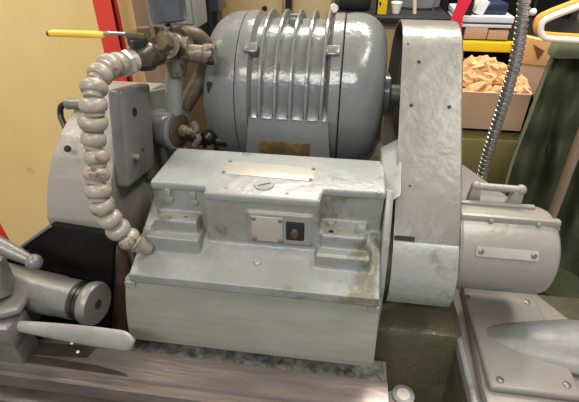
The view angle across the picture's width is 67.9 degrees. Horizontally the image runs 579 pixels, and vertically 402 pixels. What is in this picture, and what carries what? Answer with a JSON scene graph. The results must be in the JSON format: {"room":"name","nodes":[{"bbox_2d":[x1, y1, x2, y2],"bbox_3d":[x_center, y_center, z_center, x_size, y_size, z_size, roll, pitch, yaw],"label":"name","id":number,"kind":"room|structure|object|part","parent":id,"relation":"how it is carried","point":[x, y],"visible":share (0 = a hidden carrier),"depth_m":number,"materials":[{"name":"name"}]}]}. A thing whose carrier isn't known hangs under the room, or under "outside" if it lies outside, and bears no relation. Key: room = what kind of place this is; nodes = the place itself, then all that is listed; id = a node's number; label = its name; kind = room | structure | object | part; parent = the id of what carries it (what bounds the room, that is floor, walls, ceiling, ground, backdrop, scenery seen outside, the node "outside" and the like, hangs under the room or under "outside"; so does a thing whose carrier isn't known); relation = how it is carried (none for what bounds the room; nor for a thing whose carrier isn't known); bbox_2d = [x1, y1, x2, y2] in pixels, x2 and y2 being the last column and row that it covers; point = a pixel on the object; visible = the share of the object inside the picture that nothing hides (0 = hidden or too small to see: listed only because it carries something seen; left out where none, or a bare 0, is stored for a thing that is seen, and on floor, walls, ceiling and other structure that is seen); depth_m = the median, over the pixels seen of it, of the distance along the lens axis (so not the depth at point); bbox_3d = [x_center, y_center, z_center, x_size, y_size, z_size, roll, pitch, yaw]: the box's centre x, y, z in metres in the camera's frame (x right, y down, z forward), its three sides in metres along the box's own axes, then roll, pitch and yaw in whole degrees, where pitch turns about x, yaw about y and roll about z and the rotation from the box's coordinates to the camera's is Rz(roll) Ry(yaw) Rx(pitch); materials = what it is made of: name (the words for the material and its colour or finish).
{"room":"metal workshop","nodes":[
{"label":"metal workshop","id":0,"kind":"room"},
{"bbox_2d":[0,0,146,245],"bbox_3d":[-2.096,-0.959,1.384,3.381,3.200,0.050,4,33,7],"label":"wall","id":1,"kind":"structure","parent":0,"point":[38,71],"depth_m":1.51,"materials":[{"name":"beige paint"}]},
{"bbox_2d":[146,0,206,27],"bbox_3d":[-0.327,-0.657,1.189,0.145,0.320,0.105,4,33,7],"label":"switch box","id":2,"kind":"object","parent":1,"relation":"attached to","point":[196,9],"visible":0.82,"depth_m":1.23,"materials":[{"name":"grey metal"}]},
{"bbox_3d":[-0.334,-0.627,1.150,0.125,0.288,0.006,4,33,7],"label":"door","id":3,"kind":"part","parent":2,"relation":"part of","materials":[{"name":"grey metal"}]},
{"bbox_2d":[160,14,578,149],"bbox_3d":[0.395,-1.574,2.331,8.000,3.200,0.080,4,33,7],"label":"wall","id":4,"kind":"structure","parent":0,"point":[197,113],"depth_m":3.06,"materials":[{"name":"beige paint"}]},
{"bbox_2d":[529,0,536,15],"bbox_3d":[0.593,-0.624,0.940,0.017,0.408,0.017,4,33,7],"label":"bulb","id":5,"kind":"object","parent":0,"point":[533,11],"visible":0.9,"depth_m":1.04,"materials":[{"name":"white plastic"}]},
{"bbox_3d":[0.593,-0.460,1.047,0.017,0.017,0.017,4,33,7],"label":"globe","id":6,"kind":"part","parent":5,"relation":"part of","materials":[{"name":"white glass"}]},
{"bbox_2d":[533,0,578,36],"bbox_3d":[0.633,-0.432,0.799,0.283,0.270,0.014,4,33,7],"label":"hanger","id":7,"kind":"object","parent":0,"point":[541,15],"visible":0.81,"depth_m":0.86,"materials":[{"name":"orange plastic"}]},
{"bbox_2d":[548,127,578,217],"bbox_3d":[0.665,0.000,1.068,0.045,0.835,0.022,4,33,7],"label":"wooden pole","id":8,"kind":"object","parent":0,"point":[572,159],"visible":0.49,"depth_m":1.02,"materials":[{"name":"brown wood"}]},
{"bbox_2d":[502,42,578,277],"bbox_3d":[0.898,-0.020,1.171,0.629,0.814,0.134,3,33,5],"label":"curtain","id":9,"kind":"object","parent":8,"relation":"hanging from","point":[544,143],"visible":0.64,"depth_m":1.09,"materials":[{"name":"green fabric"}]},
{"bbox_2d":[537,3,578,43],"bbox_3d":[0.630,-0.421,0.783,0.278,0.273,0.012,4,33,7],"label":"hanger","id":10,"kind":"object","parent":8,"relation":"hanging from","point":[541,33],"visible":1,"depth_m":0.85,"materials":[{"name":"beige plastic"}]},
{"bbox_3d":[0.000,1.321,0.858,8.000,0.050,6.400,4,33,7],"label":"floor","id":11,"kind":"structure","parent":0,"visible":0},
{"bbox_2d":[0,224,9,240],"bbox_3d":[-0.729,0.433,1.270,0.106,0.990,0.040,4,33,7],"label":"post","id":12,"kind":"object","parent":11,"relation":"on","point":[2,232],"visible":0.08,"depth_m":1.02,"materials":[{"name":"metal"}]},
{"bbox_2d":[92,0,132,81],"bbox_3d":[-0.531,-0.217,1.435,0.094,1.900,0.090,4,33,7],"label":"post","id":13,"kind":"object","parent":11,"relation":"on","point":[107,13],"visible":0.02,"depth_m":1.23,"materials":[{"name":"metal"}]},
{"bbox_2d":[132,0,165,83],"bbox_3d":[-0.433,-0.300,1.472,0.057,2.000,0.049,4,33,7],"label":"wooden post","id":14,"kind":"object","parent":11,"relation":"on","point":[140,10],"visible":0.02,"depth_m":1.30,"materials":[{"name":"brown wood"}]},
{"bbox_2d":[198,0,221,150],"bbox_3d":[-0.289,-0.365,1.618,0.054,1.950,0.024,4,33,7],"label":"pipe","id":15,"kind":"object","parent":11,"relation":"on","point":[208,4],"visible":0.02,"depth_m":1.45,"materials":[{"name":"black"}]},
{"bbox_2d":[204,0,225,150],"bbox_3d":[-0.277,-0.222,1.823,0.082,1.488,0.090,4,33,7],"label":"post","id":16,"kind":"object","parent":11,"relation":"on","point":[217,6],"visible":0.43,"depth_m":1.51,"materials":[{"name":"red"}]},
{"bbox_2d":[222,0,285,18],"bbox_3d":[-0.109,-0.639,1.994,0.251,2.000,0.530,4,33,7],"label":"tall cabinet","id":17,"kind":"object","parent":11,"relation":"on","point":[232,6],"visible":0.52,"depth_m":1.63,"materials":[{"name":"beige metal"}]},
{"bbox_2d":[286,0,291,11],"bbox_3d":[-0.003,-0.479,1.748,0.040,2.000,0.032,4,33,7],"label":"pipe","id":18,"kind":"object","parent":11,"relation":"on","point":[288,2],"visible":0.02,"depth_m":1.58,"materials":[{"name":"black metal"}]},
{"bbox_2d":[292,0,334,18],"bbox_3d":[0.117,-0.626,1.974,0.155,2.000,0.514,4,33,7],"label":"tall cabinet","id":19,"kind":"object","parent":11,"relation":"on","point":[323,6],"visible":0.02,"depth_m":1.61,"materials":[{"name":"beige metal"}]},
{"bbox_2d":[369,23,396,160],"bbox_3d":[0.381,-0.251,2.077,0.375,1.259,0.614,4,33,7],"label":"cabinet","id":20,"kind":"object","parent":11,"relation":"on","point":[389,29],"visible":0.02,"depth_m":1.51,"materials":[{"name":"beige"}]},
{"bbox_2d":[333,0,450,23],"bbox_3d":[0.381,-0.788,1.730,0.415,0.020,0.650,4,33,7],"label":"bench","id":21,"kind":"object","parent":20,"relation":"on","point":[439,13],"visible":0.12,"depth_m":1.50,"materials":[{"name":"black metal"}]},
{"bbox_2d":[330,4,337,12],"bbox_3d":[0.157,-0.683,1.522,0.028,0.028,0.012,-5,33,-7],"label":"tape roll","id":22,"kind":"object","parent":21,"relation":"on","point":[333,7],"visible":0.94,"depth_m":1.52,"materials":[{"name":"white plastic"}]},
{"bbox_2d":[339,0,370,9],"bbox_3d":[0.242,-0.799,1.550,0.133,0.195,0.176,4,33,7],"label":"tool bag","id":23,"kind":"object","parent":21,"relation":"on","point":[344,4],"visible":1,"depth_m":1.55,"materials":[{"name":"black"}]},
{"bbox_2d":[375,0,387,14],"bbox_3d":[0.320,-0.741,1.456,0.037,0.200,0.033,4,33,7],"label":"binder","id":24,"kind":"object","parent":21,"relation":"on","point":[381,5],"visible":1,"depth_m":1.49,"materials":[{"name":"yellow plastic"}]},
{"bbox_2d":[391,1,402,13],"bbox_3d":[0.374,-0.678,1.508,0.040,0.038,0.040,4,33,7],"label":"paper cup","id":25,"kind":"object","parent":21,"relation":"on","point":[396,5],"visible":1,"depth_m":1.50,"materials":[{"name":"white paper"}]},
{"bbox_2d":[413,0,416,13],"bbox_3d":[0.425,-0.725,1.457,0.036,0.170,0.012,4,33,7],"label":"stick","id":26,"kind":"object","parent":21,"relation":"on","point":[414,1],"visible":1,"depth_m":1.48,"materials":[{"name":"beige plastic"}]},
{"bbox_2d":[394,0,439,9],"bbox_3d":[0.486,-0.831,1.594,0.170,0.200,0.170,4,33,7],"label":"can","id":27,"kind":"object","parent":21,"relation":"on","point":[407,4],"visible":0.64,"depth_m":1.58,"materials":[{"name":"grey metal"}]},
{"bbox_2d":[374,287,578,401],"bbox_3d":[0.101,0.517,1.192,1.240,0.935,0.850,4,33,7],"label":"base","id":28,"kind":"object","parent":11,"relation":"on","point":[430,350],"visible":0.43,"depth_m":0.81,"materials":[{"name":"green metal"}]},
{"bbox_2d":[6,221,115,328],"bbox_3d":[-0.574,0.149,0.839,0.558,0.297,0.019,4,33,7],"label":"panel","id":29,"kind":"object","parent":28,"relation":"hanging from","point":[81,252],"visible":0.44,"depth_m":0.77,"materials":[{"name":"black metal"}]},
{"bbox_3d":[-0.572,0.132,0.820,0.333,0.247,0.006,4,33,7],"label":"edge trim","id":30,"kind":"part","parent":29,"relation":"part of","materials":[{"name":"grey metal"}]},
{"bbox_2d":[57,102,66,127],"bbox_3d":[-0.414,-0.149,0.793,0.026,0.061,0.059,-13,35,-19],"label":"cable","id":31,"kind":"object","parent":28,"relation":"attached to","point":[60,109],"visible":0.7,"depth_m":0.80,"materials":[{"name":"black plastic"}]},
{"bbox_2d":[47,81,185,269],"bbox_3d":[-0.328,-0.072,0.890,0.164,0.392,0.375,4,33,7],"label":"guard","id":32,"kind":"object","parent":28,"relation":"on","point":[135,160],"visible":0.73,"depth_m":0.74,"materials":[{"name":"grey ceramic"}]},
{"bbox_3d":[-0.279,-0.123,0.767,0.026,0.173,0.148,4,33,7],"label":"plate","id":33,"kind":"part","parent":32,"relation":"part of","materials":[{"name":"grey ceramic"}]},
{"bbox_2d":[112,243,129,331],"bbox_3d":[-0.348,0.187,0.882,0.081,0.278,0.070,4,33,7],"label":"pipe","id":34,"kind":"object","parent":28,"relation":"on","point":[122,266],"visible":0.29,"depth_m":0.83,"materials":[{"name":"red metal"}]},
{"bbox_2d":[151,108,201,166],"bbox_3d":[-0.245,-0.125,0.873,0.154,0.134,0.094,4,33,7],"label":"hub","id":35,"kind":"object","parent":28,"relation":"attached to","point":[171,132],"visible":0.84,"depth_m":0.83,"materials":[{"name":"grey metal"}]},
{"bbox_2d":[46,25,217,115],"bbox_3d":[-0.242,-0.217,0.765,0.282,0.183,0.115,-22,39,-30],"label":"valve assembly","id":36,"kind":"object","parent":35,"relation":"attached to","point":[179,46],"visible":0.98,"depth_m":0.75,"materials":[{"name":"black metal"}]},
{"bbox_3d":[-0.271,-0.269,0.690,0.070,0.015,0.021,-21,38,-29],"label":"lever","id":37,"kind":"part","parent":36,"relation":"part of","materials":[{"name":"metal"}]},
{"bbox_2d":[147,0,186,30],"bbox_3d":[-0.220,-0.354,0.770,0.070,0.120,0.070,4,33,7],"label":"cup","id":38,"kind":"object","parent":36,"relation":"attached to","point":[168,12],"visible":0.86,"depth_m":0.75,"materials":[{"name":"metal"}]},
{"bbox_3d":[-0.221,-0.315,0.787,0.015,0.037,0.024,4,33,7],"label":"stem","id":39,"kind":"part","parent":38,"relation":"part of","materials":[{"name":"metal"}]},
{"bbox_2d":[0,321,414,401],"bbox_3d":[-0.448,0.358,0.732,1.296,0.101,0.305,4,33,7],"label":"bed","id":40,"kind":"object","parent":28,"relation":"on","point":[57,370],"visible":0.88,"depth_m":0.74,"materials":[{"name":"wood"}]},
{"bbox_2d":[8,262,110,325],"bbox_3d":[-0.510,0.177,0.784,0.384,0.150,0.110,4,33,7],"label":"shaft","id":41,"kind":"object","parent":40,"relation":"on","point":[87,303],"visible":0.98,"depth_m":0.72,"materials":[{"name":"grey metal"}]},
{"bbox_2d":[0,235,42,298],"bbox_3d":[-0.448,0.108,0.683,0.142,0.135,0.048,14,36,21],"label":"lever","id":42,"kind":"object","parent":41,"relation":"attached to","point":[8,249],"visible":1,"depth_m":0.65,"materials":[{"name":"grey metal"}]},
{"bbox_3d":[-0.426,0.072,0.657,0.082,0.047,0.029,6,34,10],"label":"arm","id":43,"kind":"part","parent":42,"relation":"part of","materials":[{"name":"grey metal"}]},
{"bbox_2d":[0,294,135,363],"bbox_3d":[-0.403,0.227,0.727,0.338,0.129,0.080,4,33,7],"label":"lever","id":44,"kind":"object","parent":40,"relation":"attached to","point":[18,341],"visible":1,"depth_m":0.70,"materials":[{"name":"metal"}]},
{"bbox_3d":[-0.495,0.246,0.757,0.070,0.064,0.045,4,33,7],"label":"stem","id":45,"kind":"part","parent":44,"relation":"part of","materials":[{"name":"grey metal"}]},
{"bbox_3d":[-0.346,0.210,0.688,0.219,0.047,0.015,7,34,11],"label":"blade","id":46,"kind":"part","parent":44,"relation":"part of","materials":[{"name":"metal"}]},
{"bbox_2d":[391,385,414,401],"bbox_3d":[0.188,0.320,0.709,0.038,0.006,0.038,4,33,7],"label":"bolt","id":47,"kind":"object","parent":40,"relation":"in","point":[400,393],"depth_m":0.71,"materials":[{"name":"grey metal"}]},
{"bbox_2d":[125,139,401,366],"bbox_3d":[-0.041,0.065,0.775,0.452,0.294,0.275,4,33,7],"label":"housing","id":48,"kind":"object","parent":28,"relation":"on","point":[267,254],"visible":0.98,"depth_m":0.71,"materials":[{"name":"grey metal"}]},
{"bbox_2d":[77,52,152,254],"bbox_3d":[-0.264,-0.066,0.682,0.084,0.308,0.156,4,33,7],"label":"hose","id":49,"kind":"object","parent":48,"relation":"attached to","point":[108,67],"visible":1,"depth_m":0.63,"materials":[{"name":"beige plastic"}]},
{"bbox_3d":[-0.036,0.045,0.696,0.051,0.048,0.006,4,33,7],"label":"instruction plate","id":50,"kind":"part","parent":48,"relation":"part of","materials":[{"name":"silver metal"}]},
{"bbox_3d":[-0.035,-0.051,0.738,0.157,0.005,0.048,5,33,8],"label":"name plate","id":51,"kind":"part","parent":48,"relation":"part of","materials":[{"name":"silver metal"}]},
{"bbox_3d":[-0.033,-0.040,0.734,0.385,0.016,0.148,4,33,7],"label":"lid","id":52,"kind":"part","parent":48,"relation":"part of","materials":[{"name":"grey metal"}]},
{"bbox_3d":[0.176,-0.053,0.746,0.034,0.064,0.135,4,33,7],"label":"arm","id":53,"kind":"part","parent":48,"relation":"part of","materials":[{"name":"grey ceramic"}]},
{"bbox_2d":[203,8,401,159],"bbox_3d":[0.054,-0.231,0.957,0.439,0.356,0.338,4,33,7],"label":"motor","id":54,"kind":"object","parent":28,"relation":"on","point":[295,84],"visible":0.89,"depth_m":0.82,"materials":[{"name":"grey metal"}]},
{"bbox_2d":[188,129,226,150],"bbox_3d":[-0.169,-0.096,0.909,0.079,0.126,0.040,-4,33,-6],"label":"pipe fitting","id":55,"kind":"object","parent":54,"relation":"attached to","point":[209,139],"visible":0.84,"depth_m":0.88,"materials":[{"name":"black metal"}]},
{"bbox_3d":[-0.011,-0.100,0.856,0.100,0.037,0.006,4,33,7],"label":"rating plate","id":56,"kind":"part","parent":54,"relation":"part of","materials":[{"name":"gold metal"}]},
{"bbox_2d":[383,19,462,306],"bbox_3d":[0.257,-0.110,0.860,0.108,0.428,0.540,4,33,7],"label":"guard","id":57,"kind":"object","parent":28,"relation":"on","point":[424,246],"visible":0.95,"depth_m":0.74,"materials":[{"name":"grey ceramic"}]},
{"bbox_2d":[477,0,530,181],"bbox_3d":[0.458,-0.231,0.980,0.115,0.860,0.038,7,34,10],"label":"conduit","id":58,"kind":"object","parent":28,"relation":"attached to","point":[522,15],"visible":0.8,"depth_m":0.95,"materials":[{"name":"metal"}]},
{"bbox_2d":[457,165,560,294],"bbox_3d":[0.373,0.040,0.787,0.166,0.188,0.251,4,33,7],"label":"housing","id":59,"kind":"object","parent":28,"relation":"attached to","point":[507,244],"visible":0.88,"depth_m":0.69,"materials":[{"name":"grey metal"}]},
{"bbox_3d":[0.353,-0.013,0.734,0.090,0.042,0.018,7,34,11],"label":"handle","id":60,"kind":"part","parent":59,"relation":"part of","materials":[{"name":"grey metal"}]},
{"bbox_3d":[0.353,0.009,0.733,0.121,0.013,0.010,4,33,7],"label":"web plate","id":61,"kind":"part","parent":59,"relation":"part of","materials":[{"name":"grey metal"}]},
{"bbox_3d":[0.345,0.083,0.681,0.094,0.015,0.010,4,33,7],"label":"number plate","id":62,"kind":"part","parent":59,"relation":"part of","materials":[{"name":"silver metal"}]},
{"bbox_2d":[462,165,559,231],"bbox_3d":[0.374,-0.012,0.782,0.153,0.012,0.203,4,33,7],"label":"lid","id":63,"kind":"object","parent":59,"relation":"attached to","point":[493,210],"depth_m":0.71,"materials":[{"name":"grey metal"}]},
{"bbox_2d":[464,294,578,401],"bbox_3d":[0.483,0.235,0.735,0.316,0.060,0.208,4,33,7],"label":"cover plate","id":64,"kind":"object","parent":28,"relation":"on","point":[521,352],"visible":1,"depth_m":0.73,"materials":[{"name":"grey metal"}]},
{"bbox_2d":[462,130,519,183],"bbox_3d":[0.622,0.159,1.673,0.319,1.010,0.189,4,33,7],"label":"base cabinet","id":65,"kind":"object","parent":11,"relation":"on","point":[473,141],"visible":0.03,"depth_m":1.36,"materials":[{"name":"metal"}]},
{"bbox_2d":[462,86,533,132],"bbox_3d":[0.643,-0.315,1.367,0.259,0.118,0.190,4,33,7],"label":"carton","id":66,"kind":"object","parent":65,"relation":"on","point":[478,108],"visible":0.34,"depth_m":1.29,"materials":[{"name":"brown cardboard"}]},
{"bbox_2d":[463,70,474,88],"bbox_3d":[0.552,-0.386,1.372,0.096,0.069,0.058,17,37,24],"label":"crumpled paper","id":67,"kind":"object","parent":66,"relation":"in","point":[468,79],"visible":0.3,"depth_m":1.35,"materials":[{"name":"beige paper"}]},
{"bbox_2d":[463,55,486,70],"bbox_3d":[0.576,-0.428,1.387,0.078,0.077,0.118,-13,35,-19],"label":"crumpled paper","id":68,"kind":"object","parent":66,"relation":"in","point":[470,63],"visible":0.44,"depth_m":1.35,"materials":[{"name":"beige paper"}]},
{"bbox_2d":[463,68,492,82],"bbox_3d":[0.597,-0.385,1.360,0.105,0.075,0.066,17,37,24],"label":"crumpled paper","id":69,"kind":"object","parent":66,"relation":"in","point":[478,76],"visible":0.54,"depth_m":1.34,"materials":[{"name":"beige paper"}]},
{"bbox_2d":[468,81,492,91],"bbox_3d":[0.577,-0.330,1.325,0.098,0.083,0.071,21,38,29],"label":"crumpled paper","id":70,"kind":"object","parent":66,"relation":"in","point":[481,86],"visible":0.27,"depth_m":1.30,"materials":[{"name":"beige paper"}]},
{"bbox_2d":[463,55,504,70],"bbox_3d":[0.616,-0.437,1.385,0.074,0.066,0.142,-27,41,-35],"label":"crumpled paper","id":71,"kind":"object","parent":66,"relation":"in","point":[493,62],"visible":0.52,"depth_m":1.35,"materials":[{"name":"beige paper"}]},
{"bbox_2d":[484,87,501,92],"bbox_3d":[0.613,-0.320,1.318,0.124,0.067,0.072,4,33,7],"label":"crumpled paper","id":72,"kind":"object","parent":66,"relation":"in","point":[498,89],"visible":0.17,"depth_m":1.29,"materials":[{"name":"beige paper"}]},
{"bbox_2d":[482,62,504,82],"bbox_3d":[0.636,-0.398,1.361,0.118,0.074,0.075,4,33,7],"label":"crumpled paper","id":73,"kind":"object","parent":66,"relation":"in","point":[495,75],"visible":0.44,"depth_m":1.34,"materials":[{"name":"beige paper"}]},
{"bbox_2d":[492,77,504,86],"bbox_3d":[0.668,-0.369,1.356,0.098,0.068,0.082,4,33,7],"label":"crumpled paper","id":74,"kind":"object","parent":66,"relation":"in","point":[501,83],"visible":0.17,"depth_m":1.34,"materials":[{"name":"beige paper"}]},
{"bbox_2d":[498,64,506,74],"bbox_3d":[0.660,-0.409,1.373,0.071,0.069,0.127,-24,40,-32],"label":"crumpled paper","id":75,"kind":"object","parent":66,"relation":"in","point":[503,72],"visible":0.19,"depth_m":1.35,"materials":[{"name":"beige paper"}]},
{"bbox_2d":[514,74,531,92],"bbox_3d":[0.714,-0.355,1.336,0.065,0.064,0.089,-16,36,-23],"label":"crumpled paper","id":76,"kind":"object","parent":66,"relation":"in","point":[522,81],"visible":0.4,"depth_m":1.32,"materials":[{"name":"beige paper"}]},
{"bbox_2d":[518,35,550,108],"bbox_3d":[0.763,-0.403,1.383,0.117,0.249,0.048,4,33,7],"label":"carton","id":77,"kind":"object","parent":65,"relation":"on","point":[535,57],"visible":0.27,"depth_m":1.33,"materials":[{"name":"orange cardboard"}]},
{"bbox_2d":[440,0,578,64],"bbox_3d":[0.842,-0.473,1.647,0.534,2.100,0.480,4,33,7],"label":"shelf rack","id":78,"kind":"object","parent":11,"relation":"on","point":[568,23],"visible":0.05,"depth_m":1.61,"materials":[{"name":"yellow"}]},
{"bbox_2d":[451,0,471,28],"bbox_3d":[0.517,-0.729,1.188,0.054,0.971,0.004,4,33,7],"label":"strap","id":79,"kind":"object","parent":78,"relation":"hanging from","point":[461,7],"visible":0.4,"depth_m":1.29,"materials":[{"name":"red fabric"}]},
{"bbox_2d":[463,27,487,38],"bbox_3d":[0.616,-0.606,1.484,0.069,0.036,0.250,4,33,7],"label":"carton","id":80,"kind":"object","parent":78,"relation":"on","point":[470,32],"visible":0.47,"depth_m":1.38,"materials":[{"name":"brown cardboard"}]},
{"bbox_2d":[447,10,511,27],"bbox_3d":[0.641,-0.623,1.469,0.156,0.010,0.250,4,33,7],"label":"board","id":81,"kind":"object","parent":80,"relation":"on","point":[449,12],"visible":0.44,"depth_m":1.36,"materials":[{"name":"grey"}]},
{"bbox_2d":[462,22,510,24],"bbox_3d":[0.642,-0.629,1.465,0.147,0.005,0.250,4,33,7],"label":"tray","id":82,"kind":"object","parent":81,"relation":"on","point":[462,22],"visible":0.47,"depth_m":1.36,"materials":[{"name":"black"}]},
{"bbox_2d":[448,4,514,22],"bbox_3d":[0.642,-0.639,1.458,0.159,0.018,0.250,4,33,7],"label":"board","id":83,"kind":"object","parent":82,"relation":"on","point":[485,18],"visible":0.47,"depth_m":1.36,"materials":[{"name":"grey"}]},
{"bbox_2d":[472,0,489,14],"bbox_3d":[0.611,-0.626,1.381,0.043,0.050,0.060,4,33,7],"label":"block","id":84,"kind":"object","parent":83,"relation":"on","point":[480,6],"visible":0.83,"depth_m":1.36,"materials":[{"name":"white plastic"}]},
{"bbox_2d":[484,0,508,14],"bbox_3d":[0.656,-0.649,1.425,0.095,0.035,0.150,4,33,7],"label":"case","id":85,"kind":"object","parent":83,"relation":"on","point":[495,7],"visible":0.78,"depth_m":1.36,"materials":[{"name":"blue plastic"}]},
{"bbox_2d":[486,28,508,39],"bbox_3d":[0.684,-0.597,1.478,0.062,0.028,0.250,4,33,7],"label":"carton","id":86,"kind":"object","parent":78,"relation":"on","point":[493,33],"visible":0.46,"depth_m":1.38,"materials":[{"name":"brown cardboard"}]},
{"bbox_2d":[536,267,578,298],"bbox_3d":[0.765,0.516,1.411,0.140,0.698,0.140,4,33,7],"label":"gas cylinder","id":87,"kind":"object","parent":11,"relation":"on","point":[565,283],"visible":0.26,"depth_m":1.20,"materials":[{"name":"green painted steel"}]}
]}

